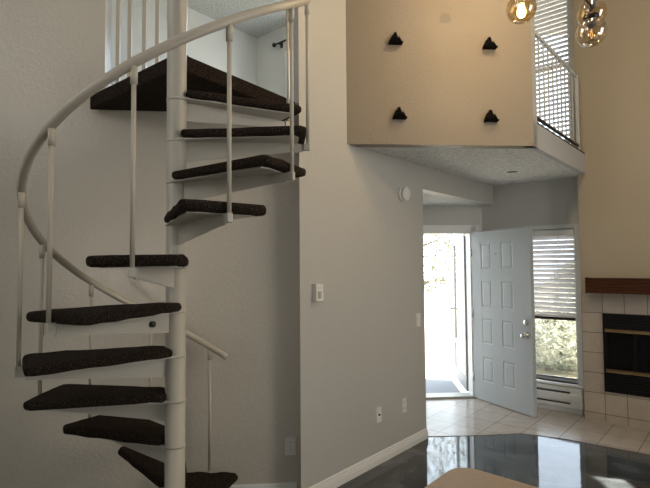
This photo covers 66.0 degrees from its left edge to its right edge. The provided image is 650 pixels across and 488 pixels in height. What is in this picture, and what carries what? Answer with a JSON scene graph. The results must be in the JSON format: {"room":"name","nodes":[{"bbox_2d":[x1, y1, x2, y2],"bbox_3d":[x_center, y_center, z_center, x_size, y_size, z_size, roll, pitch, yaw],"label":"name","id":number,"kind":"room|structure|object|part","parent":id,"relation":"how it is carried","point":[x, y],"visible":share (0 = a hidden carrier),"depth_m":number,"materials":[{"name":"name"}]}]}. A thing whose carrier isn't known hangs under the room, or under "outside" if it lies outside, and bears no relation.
{"room":"living room","nodes":[
{"label":"living room","id":0,"kind":"room"},
{"bbox_2d":[0,0,300,487],"bbox_3d":[-2.184,-0.903,3.466,4.000,5.300,0.120,0,-3,-4],"label":"wall","id":1,"kind":"structure","parent":0,"point":[243,274],"depth_m":3.44,"materials":[{"name":"beige paint"}]},
{"bbox_2d":[105,0,159,87],"bbox_3d":[-1.328,-1.531,3.551,0.415,1.130,0.100,0,-3,-4],"label":"guard rail","id":2,"kind":"object","parent":1,"relation":"on","point":[118,2],"visible":0.32,"depth_m":3.53,"materials":[{"name":"white metal"}]},
{"bbox_2d":[230,482,296,487],"bbox_3d":[-1.874,1.696,3.307,3.370,0.090,0.016,0,-3,-4],"label":"baseboard","id":3,"kind":"structure","parent":1,"relation":"attached to","point":[292,484],"depth_m":3.43,"materials":[{"name":"white wood"}]},
{"bbox_2d":[285,437,295,454],"bbox_3d":[-0.239,1.396,3.453,0.076,0.122,0.012,0,-3,-4],"label":"wall outlet","id":4,"kind":"object","parent":1,"relation":"attached to","point":[290,442],"visible":1,"depth_m":3.45,"materials":[{"name":"white plastic"}]},
{"bbox_2d":[111,0,256,84],"bbox_3d":[-2.707,-2.003,5.557,0.100,2.470,5.300,-3,-3,40],"label":"wall","id":5,"kind":"structure","parent":0,"point":[210,49],"depth_m":6.65,"materials":[{"name":"white paint"}]},
{"bbox_2d":[187,0,285,37],"bbox_3d":[-1.637,-3.243,4.764,4.991,0.080,3.393,2,-3,-42],"label":"ceiling","id":6,"kind":"structure","parent":0,"point":[215,9],"depth_m":6.74,"materials":[{"name":"white paint"}]},
{"bbox_2d":[257,26,289,98],"bbox_3d":[0.009,-1.977,6.656,2.600,2.470,0.100,-3,-3,40],"label":"wall","id":7,"kind":"structure","parent":0,"point":[269,58],"depth_m":7.29,"materials":[{"name":"white paint"}]},
{"bbox_2d":[272,39,285,47],"bbox_3d":[0.060,-2.879,6.524,2.087,0.080,0.099,-3,-3,40],"label":"curtain rod","id":8,"kind":"object","parent":7,"relation":"attached to","point":[280,43],"visible":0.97,"depth_m":7.13,"materials":[{"name":"black metal"}]},
{"bbox_2d":[283,47,285,97],"bbox_3d":[0.091,-1.945,6.486,1.795,1.750,0.050,-3,-3,40],"label":"window","id":9,"kind":"structure","parent":7,"relation":"in","point":[284,48],"depth_m":7.06,"materials":[{"name":"white"}]},
{"bbox_2d":[298,2,313,487],"bbox_3d":[-0.140,-0.917,3.509,0.091,5.300,0.177,0,-3,0],"label":"wall","id":10,"kind":"structure","parent":0,"point":[305,158],"depth_m":3.42,"materials":[{"name":"grey paint"}]},
{"bbox_2d":[311,0,492,484],"bbox_3d":[0.947,-0.868,4.829,0.120,5.300,3.345,-3,-3,40],"label":"wall","id":11,"kind":"structure","parent":0,"point":[369,347],"depth_m":3.87,"materials":[{"name":"grey paint"}]},
{"bbox_2d":[293,7,298,104],"bbox_3d":[-0.220,-2.279,3.701,0.055,2.560,0.160,0,-3,-4],"label":"trim","id":12,"kind":"structure","parent":11,"relation":"attached to","point":[295,24],"depth_m":3.58,"materials":[{"name":"grey"}]},
{"bbox_2d":[312,283,323,301],"bbox_3d":[-0.050,0.335,3.475,0.047,0.124,0.088,-3,-3,40],"label":"thermostat","id":13,"kind":"object","parent":11,"relation":"attached to","point":[317,289],"visible":1,"depth_m":3.45,"materials":[{"name":"white plastic"}]},
{"bbox_2d":[309,428,427,487],"bbox_3d":[0.389,1.705,3.934,0.016,0.090,1.685,-3,-3,40],"label":"baseboard","id":14,"kind":"structure","parent":11,"relation":"attached to","point":[340,478],"depth_m":3.89,"materials":[{"name":"white wood"}]},
{"bbox_2d":[376,406,381,423],"bbox_3d":[0.433,1.368,4.005,0.018,0.122,0.076,-3,-3,40],"label":"cable jack","id":15,"kind":"object","parent":11,"relation":"attached to","point":[378,409],"visible":1,"depth_m":4.00,"materials":[{"name":"white plastic"}]},
{"bbox_2d":[398,186,409,201],"bbox_3d":[0.698,-0.440,4.378,0.056,0.136,0.136,-3,-3,40],"label":"smoke detector","id":16,"kind":"object","parent":11,"relation":"attached to","point":[403,192],"visible":1,"depth_m":4.35,"materials":[{"name":"white plastic"}]},
{"bbox_2d":[401,397,406,412],"bbox_3d":[0.681,1.387,4.298,0.012,0.122,0.076,-3,-3,40],"label":"wall outlet","id":17,"kind":"object","parent":11,"relation":"attached to","point":[404,400],"visible":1,"depth_m":4.30,"materials":[{"name":"white plastic"}]},
{"bbox_2d":[416,313,420,326],"bbox_3d":[0.844,0.686,4.527,0.012,0.122,0.076,-3,-3,40],"label":"light switch","id":18,"kind":"object","parent":11,"relation":"attached to","point":[418,315],"visible":1,"depth_m":4.52,"materials":[{"name":"white plastic"}]},
{"bbox_2d":[346,0,533,148],"bbox_3d":[0.890,-2.160,3.986,1.478,2.791,0.100,0,-3,-4],"label":"wall","id":19,"kind":"structure","parent":0,"point":[441,76],"depth_m":3.90,"materials":[{"name":"brown paint"}]},
{"bbox_2d":[388,32,402,44],"bbox_3d":[0.545,-1.594,3.858,0.106,0.101,0.059,0,-3,-4],"label":"wall hook","id":20,"kind":"object","parent":19,"relation":"attached to","point":[394,40],"visible":1,"depth_m":3.84,"materials":[{"name":"black metal"}]},
{"bbox_2d":[393,107,407,119],"bbox_3d":[0.574,-1.010,3.834,0.106,0.101,0.059,0,-3,-4],"label":"wall hook","id":21,"kind":"object","parent":19,"relation":"attached to","point":[398,114],"visible":1,"depth_m":3.81,"materials":[{"name":"black metal"}]},
{"bbox_2d":[439,13,450,22],"bbox_3d":[0.944,-1.772,3.923,0.095,0.082,0.002,0,-3,-4],"label":"spackle patch","id":22,"kind":"object","parent":19,"relation":"attached to","point":[444,18],"visible":1,"depth_m":3.92,"materials":[{"name":"brown paint"}]},
{"bbox_2d":[482,37,497,49],"bbox_3d":[1.292,-1.580,3.916,0.106,0.101,0.059,0,-3,-4],"label":"wall hook","id":23,"kind":"object","parent":19,"relation":"attached to","point":[488,45],"visible":1,"depth_m":3.90,"materials":[{"name":"black metal"}]},
{"bbox_2d":[484,110,498,121],"bbox_3d":[1.295,-1.003,3.890,0.106,0.101,0.059,0,-3,-4],"label":"wall hook","id":24,"kind":"object","parent":19,"relation":"attached to","point":[490,117],"visible":1,"depth_m":3.87,"materials":[{"name":"black"}]},
{"bbox_2d":[521,0,537,147],"bbox_3d":[1.619,-2.163,4.035,0.160,2.791,0.080,0,-3,0],"label":"trim","id":25,"kind":"structure","parent":19,"relation":"attached to","point":[532,21],"depth_m":4.00,"materials":[{"name":"grey paint"}]},
{"bbox_2d":[528,122,584,173],"bbox_3d":[2.145,-0.848,4.566,0.050,0.201,1.611,-3,-3,40],"label":"trim","id":26,"kind":"structure","parent":19,"relation":"attached to","point":[551,146],"depth_m":4.46,"materials":[{"name":"grey"}]},
{"bbox_2d":[423,205,481,231],"bbox_3d":[1.138,0.459,6.012,1.570,2.750,0.140,0,-3,-4],"label":"wall","id":27,"kind":"structure","parent":0,"point":[432,214],"depth_m":6.01,"materials":[{"name":"grey paint"}]},
{"bbox_2d":[426,392,474,398],"bbox_3d":[1.308,1.815,5.970,0.910,0.023,0.190,0,-3,-4],"label":"threshold","id":28,"kind":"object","parent":27,"relation":"attached to","point":[456,394],"depth_m":5.94,"materials":[{"name":"white metal"}]},
{"bbox_2d":[423,225,478,395],"bbox_3d":[1.318,0.805,6.003,1.075,2.055,0.156,0,-3,-4],"label":"trim","id":29,"kind":"structure","parent":27,"relation":"attached to","point":[467,230],"depth_m":6.00,"materials":[{"name":"white wood"}]},
{"bbox_2d":[450,236,468,390],"bbox_3d":[1.738,0.863,6.550,0.094,1.900,0.840,-1,-3,5],"label":"storm door","id":30,"kind":"structure","parent":27,"relation":"in","point":[459,243],"depth_m":6.49,"materials":[{"name":"grey paint"}]},
{"bbox_3d":[1.768,0.643,6.557,0.004,1.260,0.660,-1,-3,5],"label":"pane","id":31,"kind":"part","parent":30,"relation":"part of","materials":[{"name":"clear glass"}]},
{"bbox_3d":[1.775,1.492,6.520,0.010,0.320,0.660,-1,-3,5],"label":"kick panel","id":32,"kind":"part","parent":30,"relation":"part of","materials":[{"name":"white"}]},
{"bbox_2d":[471,227,536,416],"bbox_3d":[1.940,0.820,5.559,0.187,1.953,0.887,1,-3,-30],"label":"door","id":33,"kind":"structure","parent":27,"relation":"in","point":[503,312],"depth_m":5.50,"materials":[{"name":"grey paint"}]},
{"bbox_3d":[2.073,0.957,5.209,0.071,0.066,0.066,1,-3,-25],"label":"knob","id":34,"kind":"part","parent":33,"relation":"part of","materials":[{"name":"silver metal"}]},
{"bbox_2d":[423,193,481,205],"bbox_3d":[1.196,-0.541,5.403,1.800,0.107,1.650,0,-3,0],"label":"ceiling","id":35,"kind":"structure","parent":0,"point":[428,199],"depth_m":5.63,"materials":[{"name":"white paint"}]},
{"bbox_2d":[361,147,578,185],"bbox_3d":[1.492,-0.839,4.585,1.030,0.188,2.815,-3,-3,41],"label":"ceiling","id":36,"kind":"structure","parent":0,"point":[482,165],"depth_m":4.61,"materials":[{"name":"white paint"}]},
{"bbox_2d":[503,170,520,173],"bbox_3d":[1.884,-0.727,5.036,0.170,0.010,0.170,0,-3,0],"label":"recessed light","id":37,"kind":"object","parent":36,"relation":"in","point":[509,171],"visible":1,"depth_m":5.02,"materials":[{"name":"white"}]},
{"bbox_2d":[537,122,584,153],"bbox_3d":[1.850,-0.938,4.881,0.900,0.014,1.501,-3,-3,40],"label":"carpet","id":38,"kind":"object","parent":36,"relation":"on","point":[537,122],"visible":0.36,"depth_m":4.49,"materials":[{"name":"grey carpet"}]},
{"bbox_2d":[535,30,579,149],"bbox_3d":[2.131,-1.351,4.577,0.028,0.780,1.371,-3,-3,40],"label":"loft railing","id":39,"kind":"object","parent":38,"relation":"on","point":[538,37],"visible":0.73,"depth_m":4.57,"materials":[{"name":"grey metal"}]},
{"bbox_3d":[2.128,-1.724,4.593,0.024,0.032,1.371,-3,-3,40],"label":"rail","id":40,"kind":"part","parent":39,"relation":"part of","materials":[{"name":"grey metal"}]},
{"bbox_3d":[2.134,-1.014,4.562,0.022,0.020,1.371,-3,-3,40],"label":"rail","id":41,"kind":"part","parent":39,"relation":"part of","materials":[{"name":"brown metal"}]},
{"bbox_3d":[2.567,-1.332,5.086,0.028,0.779,0.028,-3,-3,40],"label":"post","id":42,"kind":"part","parent":39,"relation":"part of","materials":[{"name":"grey metal"}]},
{"bbox_2d":[337,433,649,487],"bbox_3d":[0.513,1.698,1.377,8.400,0.120,9.100,0,-3,0],"label":"floor","id":43,"kind":"structure","parent":0,"point":[533,460],"depth_m":3.97,"materials":[{"name":"black tile"}]},
{"bbox_2d":[14,0,310,487],"bbox_3d":[-0.797,-0.284,2.703,1.451,3.975,1.519,0,-3,-6],"label":"spiral staircase","id":44,"kind":"structure","parent":43,"relation":"on","point":[189,89],"depth_m":2.58,"materials":[{"name":"grey paint"}]},
{"bbox_2d":[425,468,537,487],"bbox_3d":[0.729,1.267,1.410,1.138,0.740,0.835,-3,-3,40],"label":"dining table","id":45,"kind":"object","parent":43,"relation":"on","point":[456,477],"visible":1,"depth_m":1.94,"materials":[{"name":"beige laminate"}]},
{"bbox_2d":[517,0,525,17],"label":"bulb","id":46,"kind":"object","parent":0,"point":[521,11],"depth_m":3.05,"materials":[{"name":"white glass"}]},
{"bbox_3d":[1.204,-1.442,3.065,0.176,0.176,0.176,0,-2,0],"label":"globe","id":47,"kind":"part","parent":46,"relation":"part of"},
{"bbox_3d":[1.204,-1.430,3.065,0.054,0.085,0.054,0,-2,0],"label":"bulb","id":48,"kind":"part","parent":46,"relation":"part of","materials":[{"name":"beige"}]},
{"bbox_2d":[482,0,583,413],"bbox_3d":[2.349,-0.839,5.748,1.200,5.300,0.153,-3,-3,40],"label":"wall","id":49,"kind":"structure","parent":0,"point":[555,201],"depth_m":5.54,"materials":[{"name":"grey paint"}]},
{"bbox_2d":[534,0,571,142],"bbox_3d":[2.356,-2.009,5.761,0.855,1.840,0.070,-3,-3,40],"label":"blind","id":50,"kind":"object","parent":49,"relation":"attached to","point":[549,32],"visible":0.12,"depth_m":5.59,"materials":[{"name":"white plastic"}]},
{"bbox_3d":[2.517,-1.988,5.584,0.003,1.780,0.004,0,-2,0],"label":"cord","id":51,"kind":"part","parent":50,"relation":"part of","materials":[{"name":"white fabric"}]},
{"bbox_2d":[536,1,571,143],"bbox_3d":[2.402,-1.982,5.813,0.875,1.910,0.050,-3,-3,40],"label":"window","id":52,"kind":"structure","parent":49,"relation":"attached to","point":[566,1],"depth_m":5.54,"materials":[{"name":"white"}]},
{"bbox_2d":[533,229,576,317],"bbox_3d":[2.413,0.329,5.627,0.755,0.955,0.070,-3,-3,40],"label":"window blind","id":53,"kind":"object","parent":49,"relation":"attached to","point":[557,237],"visible":0.48,"depth_m":5.51,"materials":[{"name":"white plastic"}]},
{"bbox_3d":[2.416,0.795,5.606,0.745,0.022,0.052,-3,-3,40],"label":"rail","id":54,"kind":"part","parent":53,"relation":"part of","materials":[{"name":"white plastic"}]},
{"bbox_3d":[2.553,0.351,5.468,0.003,0.895,0.004,0,-2,0],"label":"cord","id":55,"kind":"part","parent":53,"relation":"part of","materials":[{"name":"white plastic"}]},
{"bbox_2d":[534,229,583,388],"bbox_3d":[2.422,0.687,5.615,0.900,1.690,0.175,-3,-3,40],"label":"window","id":56,"kind":"structure","parent":49,"relation":"attached to","point":[537,376],"depth_m":5.45,"materials":[{"name":"white"}]},
{"bbox_2d":[426,398,649,454],"bbox_3d":[2.555,1.762,4.667,4.946,0.004,1.728,-2,-3,29],"label":"floor","id":57,"kind":"structure","parent":0,"point":[457,416],"depth_m":4.90,"materials":[{"name":"beige tile"}]},
{"bbox_2d":[536,382,583,414],"bbox_3d":[2.358,1.668,5.519,0.900,0.259,0.062,-3,-3,40],"label":"baseboard heater","id":58,"kind":"object","parent":57,"relation":"on","point":[554,397],"visible":0.51,"depth_m":5.35,"materials":[{"name":"white metal"}]},
{"bbox_2d":[534,0,566,35],"bbox_3d":[-0.029,-3.662,2.562,9.600,0.100,11.200,0,-3,0],"label":"sky","id":59,"kind":"structure","parent":0,"point":[541,0],"depth_m":7.58,"materials":[{"name":"grey"}]},
{"bbox_2d":[575,0,607,47],"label":"chandelier","id":60,"kind":"object","parent":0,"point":[590,17],"depth_m":3.06,"materials":[{"name":"brown metal"}]},
{"bbox_3d":[1.520,-1.526,3.069,0.232,0.232,0.017,0,-2,0],"label":"arm","id":61,"kind":"part","parent":60,"relation":"part of","materials":[{"name":"brown metal"}]},
{"bbox_2d":[583,11,598,27],"bbox_3d":[1.629,-1.376,3.062,0.089,0.090,0.090,0,-2,0],"label":"socket","id":62,"kind":"object","parent":60,"relation":"attached to","point":[590,18],"depth_m":3.04,"materials":[{"name":"brown metal"}]},
{"bbox_2d":[584,0,598,8],"bbox_3d":[1.743,-1.587,3.272,0.089,0.090,0.090,0,-2,0],"label":"socket","id":63,"kind":"object","parent":60,"relation":"attached to","point":[593,2],"depth_m":3.25,"materials":[{"name":"brown metal"}]},
{"bbox_3d":[1.630,-1.296,3.059,0.176,0.176,0.176,0,-2,0],"label":"globe","id":64,"kind":"part","parent":60,"relation":"part of"},
{"bbox_3d":[1.743,-1.508,3.268,0.176,0.176,0.176,0,-2,0],"label":"globe","id":65,"kind":"part","parent":60,"relation":"part of"},
{"bbox_2d":[572,0,649,292],"bbox_3d":[3.664,-0.906,4.431,2.587,5.300,0.170,-3,-3,40],"label":"wall","id":66,"kind":"structure","parent":0,"point":[613,74],"depth_m":4.99,"materials":[{"name":"beige paint"}]},
{"bbox_2d":[581,293,649,429],"bbox_3d":[3.487,1.103,4.388,2.237,1.285,0.012,-3,-3,40],"label":"fireplace surround","id":67,"kind":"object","parent":66,"relation":"attached to","point":[600,405],"depth_m":4.99,"materials":[{"name":"beige tile"}]},
{"bbox_2d":[585,277,649,294],"bbox_3d":[3.419,0.380,4.360,2.067,0.160,0.172,-3,-3,40],"label":"mantel","id":68,"kind":"object","parent":66,"relation":"attached to","point":[641,286],"visible":1,"depth_m":4.78,"materials":[{"name":"red wood"}]},
{"bbox_2d":[602,313,649,397],"bbox_3d":[3.177,1.057,4.609,1.092,0.770,0.058,-3,-3,40],"label":"fireplace insert","id":69,"kind":"object","parent":66,"relation":"attached to","point":[626,337],"visible":1,"depth_m":4.84,"materials":[{"name":"black metal"}]},
{"bbox_3d":[2.887,1.047,4.889,0.245,0.380,0.006,-3,-3,40],"label":"glass door","id":70,"kind":"part","parent":69,"relation":"part of","materials":[{"name":"black glass"}]},
{"bbox_3d":[3.088,1.038,4.718,0.268,0.380,0.006,-3,-3,40],"label":"glass door","id":71,"kind":"part","parent":69,"relation":"part of","materials":[{"name":"black glass"}]},
{"label":"outside","id":72,"kind":"structure","parent":0,"visible":0},
{"bbox_2d":[424,286,577,378],"bbox_3d":[4.022,2.778,23.074,36.000,0.160,33.650,0,-3,0],"label":"ground","id":73,"kind":"structure","parent":72,"point":[439,318],"depth_m":12.37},
{"bbox_2d":[423,234,464,292],"bbox_3d":[2.154,0.174,11.993,2.558,4.231,2.558,0,-3,0],"label":"tree","id":74,"kind":"object","parent":73,"relation":"on","point":[436,280],"visible":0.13,"depth_m":11.78,"materials":[{"name":"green plant"}]},
{"bbox_2d":[426,369,468,392],"bbox_3d":[1.122,1.955,6.808,2.050,0.130,1.540,0,-3,-4],"label":"porch slab","id":75,"kind":"object","parent":73,"relation":"on","point":[437,381],"depth_m":6.81,"materials":[{"name":"grey concrete"}]},
{"bbox_2d":[534,287,576,370],"bbox_3d":[4.019,1.420,8.552,2.674,1.411,2.684,0,-3,0],"label":"bush","id":76,"kind":"object","parent":73,"relation":"on","point":[554,357],"visible":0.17,"depth_m":7.81,"materials":[{"name":"green plant"}]},
{"bbox_2d":[543,263,574,283],"bbox_3d":[7.634,1.457,15.443,4.001,1.876,3.895,0,-3,0],"label":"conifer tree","id":77,"kind":"object","parent":73,"relation":"on","point":[569,263],"visible":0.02,"depth_m":15.27,"materials":[{"name":"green plant"}]}
]}

